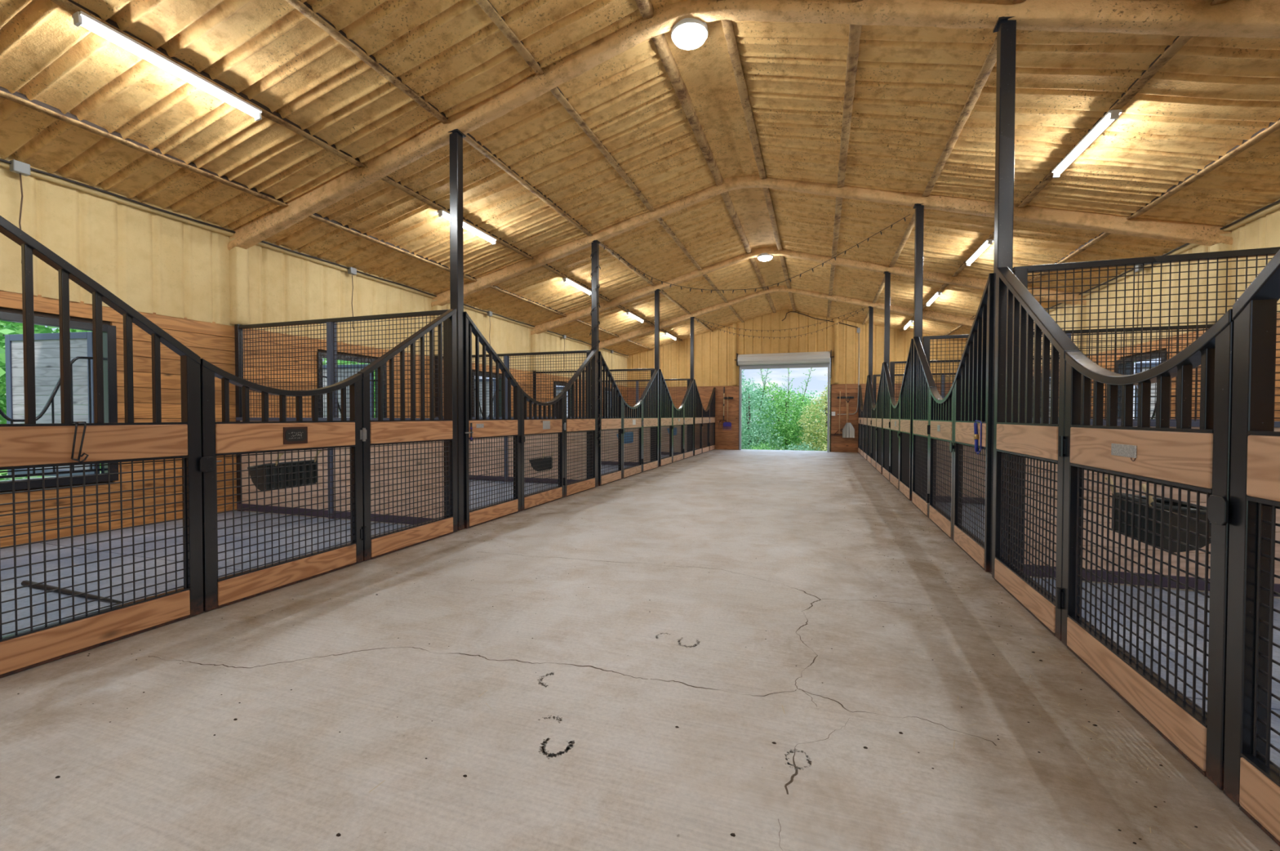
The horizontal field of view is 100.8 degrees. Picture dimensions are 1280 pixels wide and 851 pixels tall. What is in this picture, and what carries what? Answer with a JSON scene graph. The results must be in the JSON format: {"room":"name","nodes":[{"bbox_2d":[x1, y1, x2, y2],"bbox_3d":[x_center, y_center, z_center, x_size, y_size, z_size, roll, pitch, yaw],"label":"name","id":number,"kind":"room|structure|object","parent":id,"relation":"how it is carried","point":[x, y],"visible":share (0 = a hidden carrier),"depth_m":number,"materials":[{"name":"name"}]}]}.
{"room":"farm building","nodes":[
{"label":"farm building","id":0,"kind":"room"},
{"bbox_2d":[0,155,629,546],"bbox_3d":[-4.314,-0.733,9.259,0.295,3.950,23.801,0,1,19],"label":"wall","id":1,"kind":"structure","parent":0,"point":[173,270],"depth_m":6.08,"materials":[{"name":"brown wood"}]},
{"bbox_2d":[9,159,30,229],"bbox_3d":[-5.630,-1.911,4.816,0.070,0.955,0.110,0,1,19],"label":"junction box","id":2,"kind":"object","parent":1,"relation":"attached to","point":[16,166],"visible":0.75,"depth_m":4.81,"materials":[{"name":"grey plastic"}]},
{"bbox_2d":[0,311,118,491],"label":"window","id":3,"kind":"structure","parent":1,"relation":"in","point":[46,345],"depth_m":5.59,"materials":[{"name":"black paint"}]},
{"bbox_2d":[0,359,102,478],"bbox_3d":[-5.814,-0.099,4.985,0.030,1.164,1.150,0,1,19],"label":"grille","id":4,"kind":"object","parent":3,"relation":"attached to","point":[51,400],"depth_m":5.19,"materials":[{"name":"black metal"}]},
{"bbox_2d":[0,158,627,355],"bbox_3d":[-4.186,-2.441,9.106,0.024,0.033,23.250,0,1,19],"label":"conduit","id":5,"kind":"object","parent":1,"relation":"attached to","point":[1,159],"visible":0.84,"depth_m":6.25,"materials":[{"name":"grey metal"}]},
{"bbox_2d":[315,351,386,417],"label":"window","id":6,"kind":"structure","parent":1,"relation":"in","point":[353,358],"depth_m":9.02,"materials":[{"name":"black paint"}]},
{"bbox_2d":[337,381,373,417],"bbox_3d":[-4.642,-0.161,8.451,0.030,1.164,1.150,0,1,19],"label":"grille","id":7,"kind":"object","parent":6,"relation":"attached to","point":[339,408],"depth_m":8.90,"materials":[{"name":"black metal"}]},
{"bbox_2d":[471,371,502,417],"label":"window","id":8,"kind":"structure","parent":1,"relation":"in","point":[480,373],"depth_m":12.49,"materials":[{"name":"black paint"}]},
{"bbox_2d":[480,393,495,417],"bbox_3d":[-3.469,-0.223,11.918,0.030,1.164,1.150,0,1,19],"label":"grille","id":9,"kind":"object","parent":8,"relation":"attached to","point":[481,411],"depth_m":12.18,"materials":[{"name":"black metal"}]},
{"bbox_2d":[552,382,571,415],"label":"window","id":10,"kind":"structure","parent":1,"relation":"in","point":[556,392],"depth_m":15.95,"materials":[{"name":"black paint"}]},
{"bbox_2d":[0,448,1279,850],"bbox_3d":[1.289,1.184,7.477,12.100,0.201,24.150,0,1,19],"label":"floor","id":11,"kind":"structure","parent":0,"point":[585,750],"depth_m":2.24,"materials":[{"name":"concrete"}]},
{"bbox_2d":[0,542,150,590],"bbox_3d":[-5.160,1.132,3.875,1.648,0.015,1.768,0,1,19],"label":"rubber mat","id":12,"kind":"object","parent":11,"relation":"on","point":[36,547],"visible":0.61,"depth_m":4.35,"materials":[{"name":"grey rubber"}]},
{"bbox_2d":[0,215,203,677],"bbox_3d":[-2.885,-0.001,2.728,0.072,2.324,1.091,0,1,19],"label":"fence","id":13,"kind":"object","parent":11,"relation":"on","point":[29,444],"visible":0.99,"depth_m":2.78,"materials":[{"name":"black metal"}]},
{"bbox_2d":[71,421,88,462],"bbox_3d":[-2.872,0.085,2.694,0.092,0.209,0.064,0,1,19],"label":"hook","id":14,"kind":"object","parent":13,"relation":"hanging from","point":[75,422],"visible":0.92,"depth_m":2.68,"materials":[{"name":"black paint"}]},
{"bbox_2d":[0,558,240,635],"bbox_3d":[-3.624,1.128,3.355,1.628,0.047,1.768,0,1,19],"label":"rubber mat","id":15,"kind":"object","parent":11,"relation":"on","point":[21,592],"depth_m":3.59,"materials":[{"name":"grey rubber"}]},
{"bbox_2d":[40,511,333,558],"bbox_3d":[-4.590,1.101,5.561,1.648,0.015,1.768,0,1,19],"label":"rubber mat","id":16,"kind":"object","parent":11,"relation":"on","point":[66,542],"visible":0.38,"depth_m":5.33,"materials":[{"name":"grey rubber"}]},
{"bbox_2d":[156,519,408,570],"bbox_3d":[-3.041,1.114,5.037,1.600,0.015,1.768,0,1,19],"label":"rubber mat","id":17,"kind":"object","parent":11,"relation":"on","point":[282,534],"visible":0.23,"depth_m":4.94,"materials":[{"name":"grey rubber"}]},
{"bbox_2d":[199,358,367,611],"bbox_3d":[-2.507,0.361,3.827,0.091,1.562,1.265,0,1,19],"label":"gate","id":18,"kind":"object","parent":11,"relation":"on","point":[224,437],"visible":0.99,"depth_m":3.68,"materials":[{"name":"black metal"}]},
{"bbox_2d":[247,450,321,490],"bbox_3d":[-2.608,0.324,3.901,0.204,0.266,0.432,0,1,19],"label":"pet feeder","id":19,"kind":"object","parent":18,"relation":"hanging from","point":[301,468],"visible":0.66,"depth_m":3.82,"materials":[{"name":"grey plastic"}]},
{"bbox_2d":[249,460,316,490],"bbox_3d":[-2.618,0.364,3.896,0.170,0.185,0.395,0,1,19],"label":"tub","id":20,"kind":"object","parent":19,"relation":"in","point":[301,468],"depth_m":3.82,"materials":[{"name":"grey plastic"}]},
{"bbox_2d":[234,309,448,524],"bbox_3d":[-3.545,-0.081,6.178,3.255,2.357,0.084,0,1,19],"label":"wall","id":21,"kind":"structure","parent":11,"relation":"on","point":[331,350],"depth_m":6.15,"materials":[{"name":"brown wood"}]},
{"bbox_2d":[356,308,457,560],"bbox_3d":[-2.129,-0.043,4.964,0.072,2.328,1.200,0,1,19],"label":"fence","id":22,"kind":"object","parent":11,"relation":"on","point":[392,431],"visible":0.99,"depth_m":4.94,"materials":[{"name":"black metal"}]},
{"bbox_2d":[449,128,466,530],"bbox_3d":[-1.942,-0.984,5.620,0.140,4.193,0.140,0,1,19],"label":"support post","id":23,"kind":"object","parent":11,"relation":"on","point":[456,246],"visible":0.77,"depth_m":5.57,"materials":[{"name":"black metal"}]},
{"bbox_2d":[469,497,503,510],"bbox_3d":[-2.438,1.082,6.817,1.600,0.015,1.768,0,1,19],"label":"rubber mat","id":24,"kind":"object","parent":11,"relation":"on","point":[482,499],"visible":0.03,"depth_m":7.38,"materials":[{"name":"grey rubber"}]},
{"bbox_2d":[469,480,508,490],"bbox_3d":[-3.418,1.039,9.027,1.648,0.015,1.768,0,1,19],"label":"rubber mat","id":25,"kind":"object","parent":11,"relation":"on","point":[475,482],"visible":0.06,"depth_m":9.32,"materials":[{"name":"grey rubber"}]},
{"bbox_2d":[463,311,520,528],"bbox_3d":[-1.710,-0.063,6.193,0.078,2.324,1.091,0,1,19],"label":"fence","id":26,"kind":"object","parent":11,"relation":"on","point":[483,428],"visible":0.96,"depth_m":6.07,"materials":[{"name":"black metal"}]},
{"bbox_2d":[435,350,591,483],"bbox_3d":[-2.372,-0.144,9.645,3.255,2.357,0.084,0,1,19],"label":"wall","id":27,"kind":"structure","parent":11,"relation":"on","point":[506,356],"depth_m":9.51,"materials":[{"name":"brown wood"}]},
{"bbox_2d":[469,481,557,499],"bbox_3d":[-1.868,1.052,8.503,1.600,0.015,1.768,0,1,19],"label":"rubber mat","id":28,"kind":"object","parent":11,"relation":"on","point":[544,484],"visible":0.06,"depth_m":8.51,"materials":[{"name":"grey rubber"}]},
{"bbox_2d":[520,387,565,511],"bbox_3d":[-1.335,0.298,7.293,0.090,1.562,1.265,0,1,19],"label":"gate","id":29,"kind":"object","parent":11,"relation":"on","point":[529,427],"visible":0.96,"depth_m":7.23,"materials":[{"name":"black metal"}]},
{"bbox_2d":[529,453,552,471],"bbox_3d":[-1.389,0.506,7.508,0.204,0.259,0.379,0,1,19],"label":"pet feeder","id":30,"kind":"object","parent":29,"relation":"hanging from","point":[544,462],"visible":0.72,"depth_m":7.40,"materials":[{"name":"grey plastic"}]},
{"bbox_2d":[560,350,596,497],"bbox_3d":[-0.957,-0.105,8.431,0.072,2.328,1.200,0,1,19],"label":"fence","id":31,"kind":"object","parent":11,"relation":"on","point":[576,424],"visible":0.96,"depth_m":8.52,"materials":[{"name":"black metal"}]},
{"bbox_2d":[533,368,654,465],"bbox_3d":[-1.200,-0.206,13.111,3.255,2.357,0.084,0,1,19],"label":"wall","id":32,"kind":"structure","parent":11,"relation":"on","point":[651,370],"depth_m":12.83,"materials":[{"name":"brown wood"}]},
{"bbox_2d":[591,240,600,486],"bbox_3d":[-0.769,-1.046,9.087,0.140,4.193,0.140,0,1,19],"label":"support post","id":33,"kind":"object","parent":11,"relation":"on","point":[595,244],"visible":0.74,"depth_m":9.04,"materials":[{"name":"black metal"}]},
{"bbox_2d":[589,248,600,445],"bbox_3d":[-0.767,-1.325,9.082,0.209,3.395,0.181,0,1,19],"label":"string lights","id":34,"kind":"object","parent":33,"relation":"attached to","point":[591,274],"visible":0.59,"depth_m":9.04,"materials":[{"name":"grey"}]},
{"bbox_2d":[599,351,622,485],"bbox_3d":[-0.540,-0.126,9.661,0.072,2.324,1.091,0,1,19],"label":"fence","id":35,"kind":"object","parent":11,"relation":"on","point":[608,423],"visible":0.96,"depth_m":9.59,"materials":[{"name":"black metal"}]},
{"bbox_2d":[7,467,1237,848],"bbox_3d":[0.900,1.103,6.324,4.784,0.002,11.470,0,1,19],"label":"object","id":36,"kind":"object","parent":11,"relation":"on","point":[665,468],"visible":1,"depth_m":2.25,"materials":[{"name":"beige"}]},
{"bbox_2d":[622,398,643,478],"bbox_3d":[-0.162,0.236,10.760,0.090,1.562,1.265,0,1,19],"label":"gate","id":37,"kind":"object","parent":11,"relation":"on","point":[634,420],"visible":0.92,"depth_m":10.71,"materials":[{"name":"black metal"}]},
{"bbox_2d":[623,427,634,443],"bbox_3d":[-0.291,0.211,10.749,0.204,0.301,0.532,0,1,19],"label":"pet feeder","id":38,"kind":"object","parent":37,"relation":"hanging from","point":[631,433],"visible":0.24,"depth_m":10.89,"materials":[{"name":"blue plastic"}]},
{"bbox_2d":[623,431,633,443],"bbox_3d":[-0.301,0.251,10.746,0.170,0.220,0.500,0,1,19],"label":"bucket","id":39,"kind":"object","parent":38,"relation":"in","point":[632,433],"depth_m":10.88,"materials":[{"name":"blue plastic"}]},
{"bbox_2d":[17,469,1272,850],"bbox_3d":[1.077,1.094,6.840,4.763,0.004,12.375,0,1,19],"label":"crumbs","id":40,"kind":"object","parent":11,"relation":"on","point":[338,834],"visible":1,"depth_m":2.09,"materials":[{"name":"brown"}]},
{"bbox_2d":[602,378,689,454],"bbox_3d":[-0.027,-0.268,16.578,3.255,2.357,0.084,0,1,19],"label":"wall","id":41,"kind":"structure","parent":11,"relation":"on","point":[666,380],"depth_m":16.31,"materials":[{"name":"brown wood"}]},
{"bbox_2d":[640,368,658,471],"bbox_3d":[0.216,-0.167,11.897,0.072,2.328,1.200,0,1,19],"label":"fence","id":42,"kind":"object","parent":11,"relation":"on","point":[651,409],"visible":0.94,"depth_m":12.00,"materials":[{"name":"black metal"}]},
{"bbox_2d":[654,288,661,466],"bbox_3d":[0.403,-1.108,12.553,0.140,4.193,0.140,0,1,19],"label":"support post","id":43,"kind":"object","parent":11,"relation":"on","point":[657,291],"visible":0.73,"depth_m":12.49,"materials":[{"name":"black metal"}]},
{"bbox_2d":[659,368,672,466],"bbox_3d":[0.632,-0.188,13.127,0.072,2.324,1.091,0,1,19],"label":"fence","id":44,"kind":"object","parent":11,"relation":"on","point":[665,400],"visible":0.98,"depth_m":13.06,"materials":[{"name":"black metal"}]},
{"bbox_2d":[672,402,684,462],"bbox_3d":[1.011,0.174,14.226,0.090,1.562,1.265,0,1,19],"label":"gate","id":45,"kind":"object","parent":11,"relation":"on","point":[678,420],"visible":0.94,"depth_m":14.34,"materials":[{"name":"black metal"}]},
{"bbox_2d":[681,378,693,458],"bbox_3d":[1.389,-0.229,15.364,0.072,2.328,1.200,0,1,19],"label":"fence","id":46,"kind":"object","parent":11,"relation":"on","point":[688,400],"visible":0.95,"depth_m":15.47,"materials":[{"name":"black metal"}]},
{"bbox_2d":[689,316,695,455],"bbox_3d":[1.576,-1.170,16.020,0.140,4.193,0.140,0,1,19],"label":"support post","id":47,"kind":"object","parent":11,"relation":"on","point":[691,368],"visible":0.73,"depth_m":15.95,"materials":[{"name":"black metal"}]},
{"bbox_2d":[693,378,702,455],"bbox_3d":[1.805,-0.250,16.594,0.072,2.324,1.091,0,1,19],"label":"fence","id":48,"kind":"object","parent":11,"relation":"on","point":[697,401],"visible":0.94,"depth_m":16.52,"materials":[{"name":"black metal"}]},
{"bbox_2d":[702,404,710,453],"bbox_3d":[2.183,0.112,17.693,0.090,1.562,1.265,0,1,19],"label":"gate","id":49,"kind":"object","parent":11,"relation":"on","point":[705,413],"visible":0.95,"depth_m":17.78,"materials":[{"name":"black metal"}]},
{"bbox_2d":[707,386,715,450],"bbox_3d":[2.540,-0.252,18.768,0.072,2.252,1.067,0,1,19],"label":"fence","id":50,"kind":"object","parent":11,"relation":"on","point":[712,401],"visible":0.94,"depth_m":18.87,"materials":[{"name":"black metal"}]},
{"bbox_2d":[857,384,862,453],"bbox_3d":[7.167,-0.216,17.204,0.072,2.252,1.067,0,1,19],"label":"fence","id":51,"kind":"object","parent":11,"relation":"on","point":[860,399],"visible":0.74,"depth_m":17.38,"materials":[{"name":"black metal"}]},
{"bbox_2d":[859,404,863,457],"bbox_3d":[6.792,0.149,16.134,0.090,1.562,1.265,0,1,19],"label":"gate","id":52,"kind":"object","parent":11,"relation":"on","point":[861,420],"visible":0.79,"depth_m":16.37,"materials":[{"name":"black metal"}]},
{"bbox_2d":[863,375,867,460],"bbox_3d":[6.431,-0.213,15.029,0.072,2.324,1.091,0,1,19],"label":"fence","id":53,"kind":"object","parent":11,"relation":"on","point":[865,402],"visible":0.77,"depth_m":15.09,"materials":[{"name":"black metal"}]},
{"bbox_2d":[867,306,873,385],"bbox_3d":[6.278,-1.133,14.430,0.140,4.193,0.140,0,1,19],"label":"support post","id":54,"kind":"object","parent":11,"relation":"on","point":[870,308],"visible":0.56,"depth_m":14.36,"materials":[{"name":"black metal"}]},
{"bbox_2d":[866,374,875,463],"bbox_3d":[6.015,-0.192,13.799,0.072,2.328,1.200,0,1,19],"label":"fence","id":55,"kind":"object","parent":11,"relation":"on","point":[870,393],"visible":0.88,"depth_m":13.96,"materials":[{"name":"black metal"}]},
{"bbox_2d":[870,402,876,468],"bbox_3d":[5.620,0.211,12.668,0.090,1.562,1.265,0,1,19],"label":"gate","id":56,"kind":"object","parent":11,"relation":"on","point":[873,422],"visible":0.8,"depth_m":12.84,"materials":[{"name":"black metal"}]},
{"bbox_2d":[875,362,883,474],"bbox_3d":[5.259,-0.151,11.563,0.072,2.324,1.091,0,1,19],"label":"fence","id":57,"kind":"object","parent":11,"relation":"on","point":[880,393],"visible":0.77,"depth_m":11.54,"materials":[{"name":"black metal"}]},
{"bbox_2d":[883,271,890,373],"bbox_3d":[5.106,-1.071,10.963,0.140,4.193,0.140,0,1,19],"label":"support post","id":58,"kind":"object","parent":11,"relation":"on","point":[887,275],"visible":0.5,"depth_m":10.90,"materials":[{"name":"black metal"}]},
{"bbox_2d":[882,361,894,481],"bbox_3d":[4.843,-0.130,10.333,0.072,2.328,1.200,0,1,19],"label":"fence","id":59,"kind":"object","parent":11,"relation":"on","point":[888,393],"visible":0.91,"depth_m":10.44,"materials":[{"name":"black metal"}]},
{"bbox_2d":[888,396,900,489],"bbox_3d":[4.447,0.273,9.201,0.090,1.562,1.265,0,1,19],"label":"gate","id":60,"kind":"object","parent":11,"relation":"on","point":[894,468],"visible":0.76,"depth_m":9.31,"materials":[{"name":"black metal"}]},
{"bbox_2d":[898,338,913,500],"bbox_3d":[4.086,-0.089,8.096,0.072,2.324,1.091,0,1,19],"label":"fence","id":61,"kind":"object","parent":11,"relation":"on","point":[906,391],"visible":0.85,"depth_m":8.03,"materials":[{"name":"black metal"}]},
{"bbox_2d":[872,373,955,405],"bbox_3d":[7.878,-0.205,13.905,3.255,2.357,0.084,0,1,19],"label":"wall","id":62,"kind":"structure","parent":11,"relation":"on","point":[874,376],"depth_m":14.20,"materials":[{"name":"brown wood"}]},
{"bbox_2d":[913,203,924,486],"bbox_3d":[3.933,-1.008,7.497,0.140,4.193,0.140,0,1,19],"label":"support post","id":63,"kind":"object","parent":11,"relation":"on","point":[919,209],"visible":0.56,"depth_m":7.43,"materials":[{"name":"black metal"}]},
{"bbox_2d":[911,336,936,516],"bbox_3d":[3.670,-0.068,6.866,0.072,2.328,1.200,0,1,19],"label":"fence","id":64,"kind":"object","parent":11,"relation":"on","point":[922,378],"visible":0.79,"depth_m":6.97,"materials":[{"name":"black metal"}]},
{"bbox_2d":[926,380,954,539],"bbox_3d":[3.275,0.335,5.735,0.090,1.562,1.265,0,1,19],"label":"gate","id":65,"kind":"object","parent":11,"relation":"on","point":[941,426],"visible":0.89,"depth_m":5.77,"materials":[{"name":"black metal"}]},
{"bbox_2d":[939,502,984,528],"bbox_3d":[4.422,1.102,6.377,1.600,0.015,1.768,0,1,19],"label":"rubber mat","id":66,"kind":"object","parent":11,"relation":"on","point":[940,502],"visible":0.02,"depth_m":6.36,"materials":[{"name":"grey rubber"}]},
{"bbox_2d":[952,272,993,571],"bbox_3d":[2.914,-0.026,4.630,0.072,2.324,1.091,0,1,19],"label":"fence","id":67,"kind":"object","parent":11,"relation":"on","point":[973,377],"visible":0.93,"depth_m":4.53,"materials":[{"name":"black metal"}]},
{"bbox_2d":[973,419,982,453],"bbox_3d":[2.758,0.095,4.335,0.033,0.279,0.166,0,1,19],"label":"strap","id":68,"kind":"object","parent":67,"relation":"attached to","point":[975,437],"visible":1,"depth_m":4.34,"materials":[{"name":"blue fabric"}]},
{"bbox_2d":[889,356,1059,418],"bbox_3d":[6.705,-0.143,10.439,3.255,2.357,0.084,0,1,19],"label":"wall","id":69,"kind":"structure","parent":11,"relation":"on","point":[892,364],"depth_m":10.83,"materials":[{"name":"brown wood"}]},
{"bbox_2d":[989,16,1016,573],"bbox_3d":[2.760,-0.946,4.030,0.140,4.193,0.140,0,1,19],"label":"support post","id":70,"kind":"object","parent":11,"relation":"on","point":[1006,30],"visible":0.63,"depth_m":3.97,"materials":[{"name":"black metal"}]},
{"bbox_2d":[991,266,1079,640],"bbox_3d":[2.498,-0.006,3.400,0.072,2.328,1.200,0,1,19],"label":"fence","id":71,"kind":"object","parent":11,"relation":"on","point":[1033,439],"visible":0.92,"depth_m":3.38,"materials":[{"name":"black metal"}]},
{"bbox_2d":[920,323,1214,503],"bbox_3d":[5.533,-0.081,6.972,3.255,2.357,0.084,0,1,19],"label":"wall","id":72,"kind":"structure","parent":11,"relation":"on","point":[926,340],"depth_m":6.86,"materials":[{"name":"brown wood"}]},
{"bbox_2d":[1008,246,1279,596],"bbox_3d":[4.360,-0.018,3.506,3.255,2.357,0.084,0,1,19],"label":"wall","id":73,"kind":"structure","parent":11,"relation":"on","point":[1020,272],"depth_m":3.79,"materials":[{"name":"brown wood"}]},
{"bbox_2d":[1056,308,1234,790],"bbox_3d":[2.102,0.397,2.268,0.090,1.562,1.265,0,1,19],"label":"gate","id":74,"kind":"object","parent":11,"relation":"on","point":[1198,460],"visible":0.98,"depth_m":2.07,"materials":[{"name":"black metal"}]},
{"bbox_2d":[1104,475,1211,551],"bbox_3d":[2.268,0.377,2.292,0.264,0.266,0.408,0,1,19],"label":"pet feeder","id":75,"kind":"object","parent":74,"relation":"hanging from","point":[1202,514],"visible":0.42,"depth_m":2.18,"materials":[{"name":"grey plastic"}]},
{"bbox_2d":[1032,577,1279,710],"bbox_3d":[3.249,1.164,2.910,1.600,0.015,1.768,0,1,19],"label":"rubber mat","id":76,"kind":"object","parent":11,"relation":"on","point":[1275,703],"visible":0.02,"depth_m":3.00,"materials":[{"name":"grey rubber"}]},
{"bbox_2d":[1189,697,1279,767],"bbox_3d":[2.679,1.194,1.224,1.600,0.015,1.768,0,1,19],"label":"rubber mat","id":77,"kind":"object","parent":11,"relation":"on","point":[1275,721],"visible":0.02,"depth_m":2.00,"materials":[{"name":"grey rubber"}]},
{"bbox_2d":[1223,248,1279,845],"bbox_3d":[1.741,0.036,1.163,0.072,2.324,1.091,0,1,19],"label":"fence","id":78,"kind":"object","parent":11,"relation":"on","point":[1251,780],"visible":1,"depth_m":1.62,"materials":[{"name":"black metal"}]},
{"bbox_2d":[0,0,1279,371],"bbox_3d":[1.256,-2.716,7.287,12.300,2.894,24.300,0,1,19],"label":"ceiling","id":79,"kind":"structure","parent":0,"point":[797,132],"depth_m":5.58,"materials":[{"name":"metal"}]},
{"bbox_2d":[71,10,262,120],"bbox_3d":[-3.649,-2.789,4.201,0.101,0.086,1.250,0,1,19],"label":"lamp","id":80,"kind":"object","parent":79,"relation":"attached to","point":[80,18],"visible":1,"depth_m":4.05,"materials":[{"name":"white paint"}]},
{"bbox_2d":[436,208,496,244],"bbox_3d":[-2.477,-2.851,7.668,0.101,0.086,1.250,0,1,19],"label":"lamp","id":81,"kind":"object","parent":79,"relation":"attached to","point":[443,213],"visible":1,"depth_m":7.71,"materials":[{"name":"white paint"}]},
{"bbox_2d":[562,277,591,295],"bbox_3d":[-1.304,-2.913,11.134,0.101,0.086,1.250,0,1,19],"label":"lamp","id":82,"kind":"object","parent":79,"relation":"attached to","point":[569,281],"visible":0.91,"depth_m":11.02,"materials":[{"name":"white paint"}]},
{"bbox_2d":[671,17,708,49],"bbox_3d":[0.484,-3.626,4.902,0.396,0.143,0.345,0,1,19],"label":"round lamp","id":83,"kind":"object","parent":79,"relation":"attached to","point":[688,33],"visible":0.99,"depth_m":4.84,"materials":[{"name":"white paint"}]},
{"bbox_2d":[600,213,910,293],"bbox_3d":[1.567,-2.547,8.185,4.697,1.002,0.020,0,1,19],"label":"string lights","id":84,"kind":"object","parent":79,"relation":"hanging from","point":[868,238],"visible":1,"depth_m":8.10,"materials":[{"name":"grey"}]},
{"bbox_2d":[965,239,994,265],"bbox_3d":[5.627,-2.858,8.791,0.101,0.086,1.250,0,1,19],"label":"lamp","id":85,"kind":"object","parent":79,"relation":"attached to","point":[987,242],"visible":1,"depth_m":8.69,"materials":[{"name":"white paint"}]},
{"bbox_2d":[1051,109,1122,177],"bbox_3d":[4.455,-2.796,5.324,0.101,0.086,1.250,0,1,19],"label":"lamp","id":86,"kind":"object","parent":79,"relation":"attached to","point":[1111,115],"visible":1,"depth_m":5.20,"materials":[{"name":"white paint"}]},
{"bbox_2d":[626,308,965,452],"bbox_3d":[5.054,-1.614,18.547,12.100,5.400,0.274,0,1,19],"label":"wall","id":87,"kind":"structure","parent":0,"point":[715,352],"depth_m":18.48,"materials":[{"name":"brown wood"}]},
{"bbox_2d":[734,349,834,451],"bbox_3d":[4.936,-0.820,18.309,3.320,3.420,0.427,0,1,19],"label":"door","id":88,"kind":"structure","parent":87,"relation":"in","point":[824,358],"depth_m":18.18,"materials":[{"name":"white metal"}]},
{"bbox_2d":[741,362,827,368],"bbox_3d":[5.010,-2.150,18.420,2.990,0.325,0.065,0,1,19],"label":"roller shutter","id":89,"kind":"object","parent":88,"relation":"hanging from","point":[798,365],"depth_m":18.39,"materials":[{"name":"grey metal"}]},
{"bbox_2d":[738,362,831,451],"bbox_3d":[5.058,-0.725,18.595,3.120,3.220,0.210,0,1,19],"label":"trim","id":90,"kind":"structure","parent":87,"relation":"attached to","point":[831,362],"depth_m":18.02,"materials":[{"name":"grey metal"}]},
{"bbox_2d":[837,395,853,398],"bbox_3d":[6.916,-0.942,17.818,0.520,0.070,0.085,0,1,19],"label":"tool rack","id":91,"kind":"object","parent":87,"relation":"attached to","point":[842,397],"visible":1,"depth_m":17.81,"materials":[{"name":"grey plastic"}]},
{"bbox_2d":[842,397,854,437],"bbox_3d":[6.979,-0.259,17.715,0.380,1.335,0.073,0,1,19],"label":"shovel","id":92,"kind":"object","parent":91,"relation":"hanging from","point":[848,430],"visible":1,"depth_m":17.73,"materials":[{"name":"silver wood"}]},
{"bbox_2d":[837,327,860,414],"bbox_3d":[7.005,-1.808,17.780,0.690,2.894,0.070,0,1,19],"label":"conduit","id":93,"kind":"object","parent":87,"relation":"attached to","point":[858,328],"visible":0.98,"depth_m":17.68,"materials":[{"name":"silver metal"}]},
{"bbox_2d":[1032,198,1279,421],"bbox_3d":[6.850,-0.644,5.484,0.295,3.950,23.802,0,1,19],"label":"wall","id":94,"kind":"structure","parent":0,"point":[1261,229],"depth_m":7.34,"materials":[{"name":"brown wood"}]},
{"bbox_2d":[1115,351,1167,418],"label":"window","id":95,"kind":"structure","parent":94,"relation":"in","point":[1138,364],"depth_m":8.54,"materials":[{"name":"black paint"}]},
{"bbox_2d":[1134,389,1155,418],"bbox_3d":[7.785,-0.133,8.113,0.030,1.164,1.150,0,1,19],"label":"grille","id":96,"kind":"object","parent":95,"relation":"attached to","point":[1136,390],"depth_m":8.36,"materials":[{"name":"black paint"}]},
{"bbox_2d":[1044,199,1279,310],"bbox_3d":[6.680,-2.354,5.432,0.024,0.033,23.250,0,1,19],"label":"conduit","id":97,"kind":"object","parent":94,"relation":"attached to","point":[1277,201],"visible":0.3,"depth_m":6.36,"materials":[{"name":"grey metal"}]},
{"label":"outside","id":98,"kind":"structure","parent":0,"visible":0},
{"bbox_2d":[0,437,824,479],"bbox_3d":[6.902,2.097,24.098,120.000,2.180,130.000,0,1,19],"label":"ground","id":99,"kind":"structure","parent":98,"point":[30,477],"depth_m":12.28,"materials":[{"name":"green plant"}]},
{"bbox_2d":[0,320,91,480],"bbox_3d":[-12.072,-1.011,8.095,5.335,6.015,8.566,0,1,14],"label":"broadleaf tree","id":100,"kind":"object","parent":99,"relation":"on","point":[8,329],"visible":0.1,"depth_m":8.98,"materials":[{"name":"green plant"}]},
{"bbox_2d":[322,358,375,417],"bbox_3d":[-9.280,-1.206,19.478,5.196,6.095,8.365,0,1,14],"label":"broadleaf tree","id":101,"kind":"object","parent":99,"relation":"on","point":[339,361],"visible":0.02,"depth_m":17.23,"materials":[{"name":"green plant"}]},
{"bbox_2d":[741,368,786,449],"bbox_3d":[5.034,-0.148,25.236,4.272,6.082,3.119,1,1,27],"label":"juniper tree","id":102,"kind":"object","parent":99,"relation":"on","point":[749,433],"visible":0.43,"depth_m":24.77,"materials":[{"name":"green plant"}]},
{"bbox_2d":[741,382,830,449],"bbox_3d":[9.555,-0.129,31.772,12.297,5.564,5.286,0,1,19],"label":"broadleaf tree","id":103,"kind":"object","parent":99,"relation":"on","point":[811,393],"visible":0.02,"depth_m":31.70,"materials":[{"name":"green plant"}]},
{"bbox_2d":[753,367,825,450],"bbox_3d":[7.203,-0.456,25.460,4.014,6.365,3.559,0,1,15],"label":"broadleaf tree","id":104,"kind":"object","parent":99,"relation":"on","point":[793,428],"visible":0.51,"depth_m":25.27,"materials":[{"name":"green plant"}]},
{"bbox_2d":[786,441,821,450],"bbox_3d":[7.115,1.497,22.252,2.344,1.658,1.745,0,1,13],"label":"bush","id":105,"kind":"object","parent":99,"relation":"on","point":[799,447],"visible":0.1,"depth_m":22.25,"materials":[{"name":"green plant"}]},
{"bbox_2d":[794,373,830,450],"bbox_3d":[8.148,-0.094,23.238,3.535,5.204,3.100,0,1,19],"label":"blossoming tree","id":106,"kind":"object","parent":99,"relation":"on","point":[824,401],"visible":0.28,"depth_m":23.19,"materials":[{"name":"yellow plant"}]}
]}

